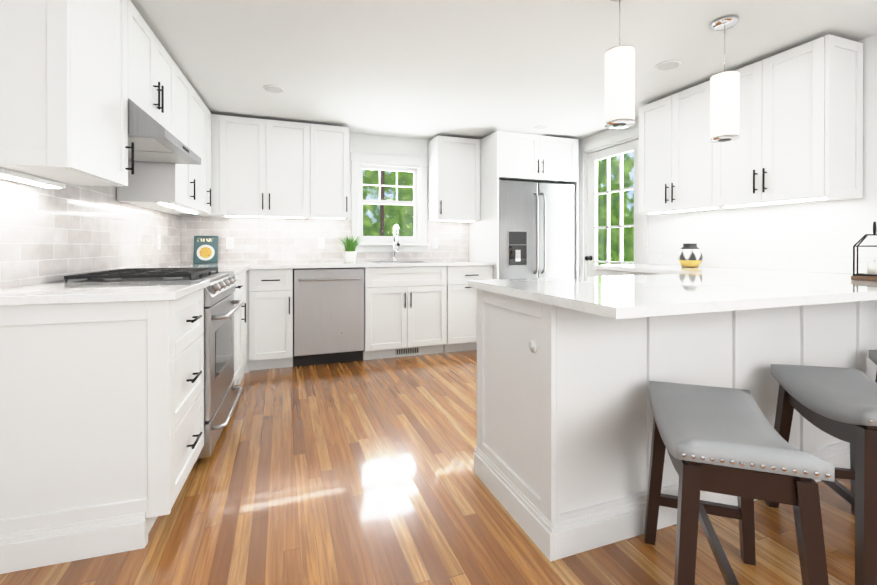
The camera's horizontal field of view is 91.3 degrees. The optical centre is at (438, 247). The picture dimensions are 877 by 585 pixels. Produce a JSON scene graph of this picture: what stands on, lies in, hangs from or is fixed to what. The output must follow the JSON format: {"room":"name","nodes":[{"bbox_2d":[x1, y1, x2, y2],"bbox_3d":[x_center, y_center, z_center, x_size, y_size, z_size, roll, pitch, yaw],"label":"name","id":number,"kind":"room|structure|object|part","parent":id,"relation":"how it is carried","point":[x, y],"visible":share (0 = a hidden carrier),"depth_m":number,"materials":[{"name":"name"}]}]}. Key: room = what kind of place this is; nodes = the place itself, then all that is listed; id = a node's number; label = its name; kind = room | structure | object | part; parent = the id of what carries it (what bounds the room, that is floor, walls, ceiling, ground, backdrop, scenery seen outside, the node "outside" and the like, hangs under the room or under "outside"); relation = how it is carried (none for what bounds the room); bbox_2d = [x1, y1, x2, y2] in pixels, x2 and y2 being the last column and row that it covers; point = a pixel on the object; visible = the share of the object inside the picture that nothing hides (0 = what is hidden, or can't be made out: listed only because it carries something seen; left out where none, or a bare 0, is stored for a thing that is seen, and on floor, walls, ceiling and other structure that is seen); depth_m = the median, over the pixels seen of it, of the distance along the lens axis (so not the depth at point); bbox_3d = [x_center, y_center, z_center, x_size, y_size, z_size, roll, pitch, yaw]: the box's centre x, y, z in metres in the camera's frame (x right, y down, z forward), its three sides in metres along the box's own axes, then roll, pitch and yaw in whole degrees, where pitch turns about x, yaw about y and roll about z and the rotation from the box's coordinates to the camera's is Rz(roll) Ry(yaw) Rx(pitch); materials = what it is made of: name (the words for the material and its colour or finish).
{"room":"kitchen","nodes":[
{"label":"kitchen","id":0,"kind":"room"},
{"bbox_2d":[6,187,179,288],"bbox_3d":[-1.405,-0.059,0.530,0.100,2.300,7.900,0,0,-17],"label":"wall","id":1,"kind":"structure","parent":0,"point":[69,280],"depth_m":2.16,"materials":[{"name":"paint"}]},
{"bbox_2d":[0,0,135,191],"bbox_3d":[-1.547,-0.734,1.743,0.350,0.900,0.600,0,0,-20],"label":"upper cabinet","id":2,"kind":"object","parent":1,"relation":"attached to","point":[75,75],"depth_m":1.54,"materials":[{"name":"white paint"}]},
{"bbox_2d":[0,178,180,288],"bbox_3d":[-2.020,-0.196,2.710,0.008,0.705,2.770,0,0,-17],"label":"tile backsplash","id":3,"kind":"structure","parent":1,"relation":"attached to","point":[47,235],"depth_m":2.18,"materials":[{"name":"white tile"}]},
{"bbox_2d":[157,235,160,249],"bbox_3d":[-2.228,-0.041,3.416,0.008,0.116,0.072,0,0,-17],"label":"electrical outlet","id":4,"kind":"object","parent":3,"relation":"attached to","point":[158,242],"visible":1,"depth_m":3.40,"materials":[{"name":"white plastic"}]},
{"bbox_2d":[132,4,175,135],"bbox_3d":[-1.732,-0.946,2.342,0.359,0.480,0.772,0,0,-20],"label":"upper cabinet","id":5,"kind":"object","parent":1,"relation":"attached to","point":[153,69],"depth_m":2.35,"materials":[{"name":"white paint"}]},
{"bbox_2d":[128,99,200,164],"bbox_3d":[-1.659,-0.619,2.365,0.473,0.171,0.756,0,0,-17],"label":"under-cabinet range hood","id":6,"kind":"object","parent":5,"relation":"attached to","point":[152,139],"visible":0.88,"depth_m":2.22,"materials":[{"name":"silver metal"}]},
{"bbox_2d":[117,65,199,211],"bbox_3d":[-1.887,-0.738,2.894,0.368,0.900,0.522,0,0,-20],"label":"upper cabinet","id":7,"kind":"object","parent":1,"relation":"attached to","point":[169,187],"depth_m":2.90,"materials":[{"name":"white paint"}]},
{"bbox_2d":[148,98,210,213],"bbox_3d":[-2.041,-0.740,3.314,0.368,0.900,0.615,0,0,-20],"label":"upper cabinet","id":8,"kind":"object","parent":1,"relation":"attached to","point":[205,200],"depth_m":3.57,"materials":[{"name":"white paint"}]},
{"bbox_2d":[180,133,431,263],"bbox_3d":[-0.601,-0.076,4.762,4.230,2.300,0.100,0,0,-20],"label":"wall","id":9,"kind":"structure","parent":0,"point":[383,145],"depth_m":4.71,"materials":[{"name":"paint"}]},
{"bbox_2d":[181,216,468,263],"bbox_3d":[-1.102,-0.074,4.520,3.107,0.448,0.008,0,0,-20],"label":"tile backsplash","id":10,"kind":"structure","parent":9,"relation":"attached to","point":[263,240],"depth_m":4.38,"materials":[{"name":"white tile"}]},
{"bbox_2d":[226,237,233,248],"bbox_3d":[-2.030,-0.044,4.171,0.072,0.116,0.008,0,0,-20],"label":"electrical outlet","id":11,"kind":"object","parent":10,"relation":"attached to","point":[229,242],"visible":1,"depth_m":4.17,"materials":[{"name":"white plastic"}]},
{"bbox_2d":[318,238,324,248],"bbox_3d":[-1.222,-0.045,4.465,0.072,0.116,0.011,0,0,-20],"label":"electrical outlet","id":12,"kind":"object","parent":10,"relation":"attached to","point":[321,243],"visible":1,"depth_m":4.46,"materials":[{"name":"white plastic"}]},
{"bbox_2d":[432,238,437,247],"bbox_3d":[-0.039,-0.047,4.899,0.072,0.116,0.011,0,0,-20],"label":"electrical outlet","id":13,"kind":"object","parent":10,"relation":"attached to","point":[434,242],"visible":1,"depth_m":4.90,"materials":[{"name":"white plastic"}]},
{"bbox_2d":[351,153,429,251],"bbox_3d":[-0.540,-0.481,4.747,0.889,1.060,0.137,0,0,-20],"label":"window","id":14,"kind":"structure","parent":9,"relation":"in","point":[419,197],"depth_m":4.75,"materials":[{"name":"white paint"}]},
{"bbox_2d":[0,350,854,584],"bbox_3d":[0.508,1.113,1.232,4.780,0.050,7.500,0,0,-20],"label":"floor","id":15,"kind":"structure","parent":0,"point":[361,472],"depth_m":1.74,"materials":[{"name":"brown wood"}]},
{"bbox_2d":[0,288,203,573],"bbox_3d":[-1.370,0.639,1.756,0.692,0.893,0.606,0,0,-20],"label":"base cabinet","id":16,"kind":"object","parent":15,"relation":"on","point":[187,378],"depth_m":1.52,"materials":[{"name":"white paint"}]},
{"bbox_3d":[-1.301,0.640,1.492,0.641,0.893,0.063,0,0,-20],"label":"left base cabinet end panel","id":17,"kind":"part","parent":16,"relation":"part of","materials":[{"name":"white wood"}]},
{"bbox_2d":[0,280,209,305],"bbox_3d":[-1.368,0.177,1.750,0.697,0.032,0.622,0,0,-20],"label":"countertop","id":18,"kind":"structure","parent":16,"relation":"on","point":[83,292],"depth_m":1.57,"materials":[{"name":"white stone"}]},
{"bbox_2d":[64,267,243,462],"bbox_3d":[-1.529,0.606,2.410,0.730,0.952,0.756,0,0,-17],"label":"gas range","id":19,"kind":"object","parent":15,"relation":"on","point":[220,401],"visible":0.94,"depth_m":2.29,"materials":[{"name":"silver metal"}]},
{"bbox_2d":[230,271,245,385],"bbox_3d":[-1.791,0.634,3.147,0.679,0.893,0.821,0,0,-20],"label":"base cabinet","id":20,"kind":"object","parent":15,"relation":"on","point":[240,333],"visible":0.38,"depth_m":3.31,"materials":[{"name":"white paint"}]},
{"bbox_2d":[154,264,251,275],"bbox_3d":[-1.793,0.172,3.133,0.709,0.032,0.810,0,0,-20],"label":"countertop","id":21,"kind":"structure","parent":20,"relation":"on","point":[233,269],"depth_m":3.47,"materials":[{"name":"white stone"}]},
{"bbox_2d":[193,236,217,263],"bbox_3d":[-2.202,0.020,4.060,0.200,0.260,0.024,0,-9,-20],"label":"cookbook","id":22,"kind":"object","parent":21,"relation":"on","point":[205,249],"visible":0.91,"depth_m":4.05,"materials":[{"name":"teal paper"}]},
{"bbox_2d":[191,260,493,268],"bbox_3d":[-0.955,0.166,4.220,3.031,0.033,0.654,0,0,-20],"label":"countertop","id":23,"kind":"structure","parent":20,"relation":"on","point":[273,265],"depth_m":4.06,"materials":[{"name":"white stone"}]},
{"bbox_2d":[335,233,367,261],"bbox_3d":[-0.887,0.001,4.323,0.354,0.296,0.394,0,0,-20],"label":"potted plant","id":24,"kind":"object","parent":23,"relation":"on","point":[350,252],"visible":1,"depth_m":4.29,"materials":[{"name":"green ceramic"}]},
{"bbox_2d":[392,224,399,260],"bbox_3d":[-0.439,-0.049,4.577,0.083,0.395,0.215,0,0,-20],"label":"sink faucet","id":25,"kind":"object","parent":23,"relation":"on","point":[394,246],"visible":1,"depth_m":4.63,"materials":[{"name":"silver metal"}]},
{"bbox_2d":[244,269,292,372],"bbox_3d":[-1.623,0.630,3.976,0.501,0.893,0.654,0,0,-20],"label":"base cabinet","id":26,"kind":"object","parent":15,"relation":"on","point":[269,318],"visible":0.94,"depth_m":3.73,"materials":[{"name":"white paint"}]},
{"bbox_2d":[293,267,363,366],"bbox_3d":[-1.077,0.632,4.146,0.626,0.888,0.669,0,0,-20],"label":"dishwasher","id":27,"kind":"object","parent":15,"relation":"on","point":[328,315],"visible":1,"depth_m":3.89,"materials":[{"name":"silver metal"}]},
{"bbox_2d":[363,266,446,359],"bbox_3d":[-0.402,0.629,4.423,0.820,0.893,0.654,0,0,-20],"label":"base cabinet","id":28,"kind":"object","parent":15,"relation":"on","point":[405,311],"visible":1,"depth_m":4.15,"materials":[{"name":"white paint"}]},
{"bbox_2d":[444,265,492,352],"bbox_3d":[0.229,0.628,4.655,0.509,0.893,0.654,0,0,-20],"label":"base cabinet","id":29,"kind":"object","parent":15,"relation":"on","point":[461,315],"visible":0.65,"depth_m":4.36,"materials":[{"name":"white paint"}]},
{"bbox_2d":[469,131,577,278],"bbox_3d":[0.958,-0.062,4.875,1.005,2.270,0.736,0,0,-20],"label":"tall cabinet","id":30,"kind":"object","parent":15,"relation":"on","point":[523,157],"visible":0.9,"depth_m":4.57,"materials":[{"name":"white paint"}]},
{"bbox_2d":[499,179,574,278],"bbox_3d":[0.964,0.180,4.859,0.945,1.787,0.727,0,0,-20],"label":"refrigerator","id":31,"kind":"object","parent":15,"relation":"on","point":[536,229],"visible":0.48,"depth_m":4.55,"materials":[{"name":"silver metal"}]},
{"bbox_2d":[474,289,753,561],"bbox_3d":[0.753,0.638,1.964,0.995,0.892,0.630,0,0,-20],"label":"base cabinet","id":32,"kind":"object","parent":15,"relation":"on","point":[565,418],"depth_m":1.63,"materials":[{"name":"white paint"}]},
{"bbox_2d":[468,253,876,318],"bbox_3d":[1.404,0.126,2.031,2.324,0.132,0.990,0,0,-20],"label":"countertop","id":33,"kind":"structure","parent":32,"relation":"on","point":[709,283],"depth_m":1.32,"materials":[{"name":"white stone"}]},
{"bbox_2d":[677,243,702,266],"bbox_3d":[1.973,0.061,3.363,0.176,0.185,0.176,0,0,-20],"label":"patterned vase","id":34,"kind":"object","parent":33,"relation":"on","point":[690,255],"visible":0.98,"depth_m":3.31,"materials":[{"name":"ceramic"}]},
{"bbox_2d":[851,221,876,280],"bbox_3d":[2.122,0.015,2.086,0.152,0.286,0.152,0,0,-40],"label":"candle lantern","id":35,"kind":"object","parent":33,"relation":"on","point":[871,275],"visible":1,"depth_m":2.08,"materials":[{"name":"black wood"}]},
{"bbox_2d":[594,269,655,275],"bbox_3d":[1.822,0.633,3.315,0.654,0.893,1.110,0,0,-20],"label":"base cabinet","id":36,"kind":"object","parent":15,"relation":"on","point":[599,272],"visible":0.08,"depth_m":3.51,"materials":[{"name":"white paint"}]},
{"bbox_2d":[644,381,834,584],"bbox_3d":[0.840,0.786,1.283,0.344,0.602,0.564,0,0,19],"label":"stool","id":37,"kind":"object","parent":15,"relation":"on","point":[728,441],"visible":1,"depth_m":1.10,"materials":[{"name":"grey leather"}]},
{"bbox_2d":[754,301,866,500],"bbox_3d":[1.566,0.637,2.262,0.974,0.892,0.630,0,0,-20],"label":"base cabinet","id":38,"kind":"object","parent":15,"relation":"on","point":[830,334],"depth_m":1.98,"materials":[{"name":"white paint"}]},
{"bbox_2d":[765,364,876,584],"bbox_3d":[1.496,0.786,1.513,0.344,0.602,0.564,0,0,13],"label":"stool","id":39,"kind":"object","parent":15,"relation":"on","point":[838,403],"visible":0.96,"depth_m":1.49,"materials":[{"name":"grey leather"}]},
{"bbox_2d":[866,300,876,380],"bbox_3d":[2.211,0.636,2.563,0.441,0.893,0.550,0,0,-20],"label":"filler panel","id":40,"kind":"object","parent":15,"relation":"on","point":[871,369],"visible":0.08,"depth_m":2.32,"materials":[{"name":"white paint"}]},
{"bbox_2d":[869,350,876,382],"bbox_3d":[2.136,0.785,1.758,0.344,0.602,0.564,0,0,18],"label":"stool","id":41,"kind":"object","parent":15,"relation":"on","point":[872,355],"visible":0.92,"depth_m":2.03,"materials":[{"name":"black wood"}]},
{"bbox_2d":[130,0,876,139],"bbox_3d":[0.508,-1.237,1.223,4.780,0.050,7.500,0,0,-20],"label":"ceiling","id":42,"kind":"structure","parent":0,"point":[432,69],"depth_m":2.66,"materials":[{"name":"paint"}]},
{"bbox_2d":[263,85,284,92],"bbox_3d":[-1.265,-1.216,3.300,0.160,0.006,0.160,0,0,-20],"label":"recessed light","id":43,"kind":"object","parent":42,"relation":"in","point":[273,89],"visible":1,"depth_m":3.29,"materials":[{"name":"white plastic"}]},
{"bbox_2d":[533,125,548,129],"bbox_3d":[1.042,-1.221,4.358,0.160,0.006,0.160,0,0,-20],"label":"recessed light","id":44,"kind":"object","parent":42,"relation":"in","point":[538,127],"visible":1,"depth_m":4.35,"materials":[{"name":"white"}]},
{"bbox_2d":[604,0,634,128],"bbox_3d":[0.855,-0.894,2.022,0.134,0.639,0.134,0,0,-20],"label":"pendant light","id":45,"kind":"object","parent":42,"relation":"hanging from","point":[619,86],"visible":1,"depth_m":1.97,"materials":[{"name":"white glass"}]},
{"bbox_2d":[655,60,681,70],"bbox_3d":[1.535,-1.215,2.867,0.160,0.006,0.160,0,0,-20],"label":"recessed light","id":46,"kind":"object","parent":42,"relation":"in","point":[668,65],"visible":1,"depth_m":2.85,"materials":[{"name":"white"}]},
{"bbox_2d":[710,15,739,142],"bbox_3d":[1.539,-0.895,2.305,0.134,0.639,0.134,0,0,-20],"label":"pendant light","id":47,"kind":"object","parent":42,"relation":"hanging from","point":[724,105],"visible":1,"depth_m":2.26,"materials":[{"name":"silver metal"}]},
{"bbox_2d":[578,34,876,276],"bbox_3d":[2.705,-0.065,2.033,0.100,2.300,7.500,0,0,-20],"label":"wall","id":48,"kind":"structure","parent":0,"point":[837,228],"depth_m":2.84,"materials":[{"name":"paint"}]},
{"bbox_2d":[578,127,647,276],"bbox_3d":[1.803,-0.032,4.434,0.137,2.215,0.990,0,0,-20],"label":"door","id":49,"kind":"structure","parent":48,"relation":"in","point":[588,208],"depth_m":4.53,"materials":[{"name":"white paint"}]},
{"bbox_2d":[638,83,711,213],"bbox_3d":[1.978,-0.741,3.369,0.320,0.900,0.727,0,0,-20],"label":"upper cabinet","id":50,"kind":"object","parent":48,"relation":"attached to","point":[670,127],"depth_m":3.34,"materials":[{"name":"white paint"}]},
{"bbox_2d":[702,34,862,209],"bbox_3d":[2.191,-0.738,2.789,0.320,0.900,0.747,0,0,-20],"label":"upper cabinet","id":51,"kind":"object","parent":48,"relation":"attached to","point":[800,140],"depth_m":2.55,"materials":[{"name":"white paint"}]},
{"label":"outside","id":52,"kind":"structure","parent":0,"visible":0},
{"bbox_2d":[363,169,413,235],"bbox_3d":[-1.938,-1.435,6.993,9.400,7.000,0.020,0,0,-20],"label":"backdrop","id":53,"kind":"structure","parent":52,"point":[384,223],"depth_m":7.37,"materials":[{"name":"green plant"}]},
{"bbox_2d":[598,151,633,264],"bbox_3d":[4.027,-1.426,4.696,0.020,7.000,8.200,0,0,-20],"label":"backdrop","id":54,"kind":"structure","parent":52,"point":[629,182],"depth_m":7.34,"materials":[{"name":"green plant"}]}
]}

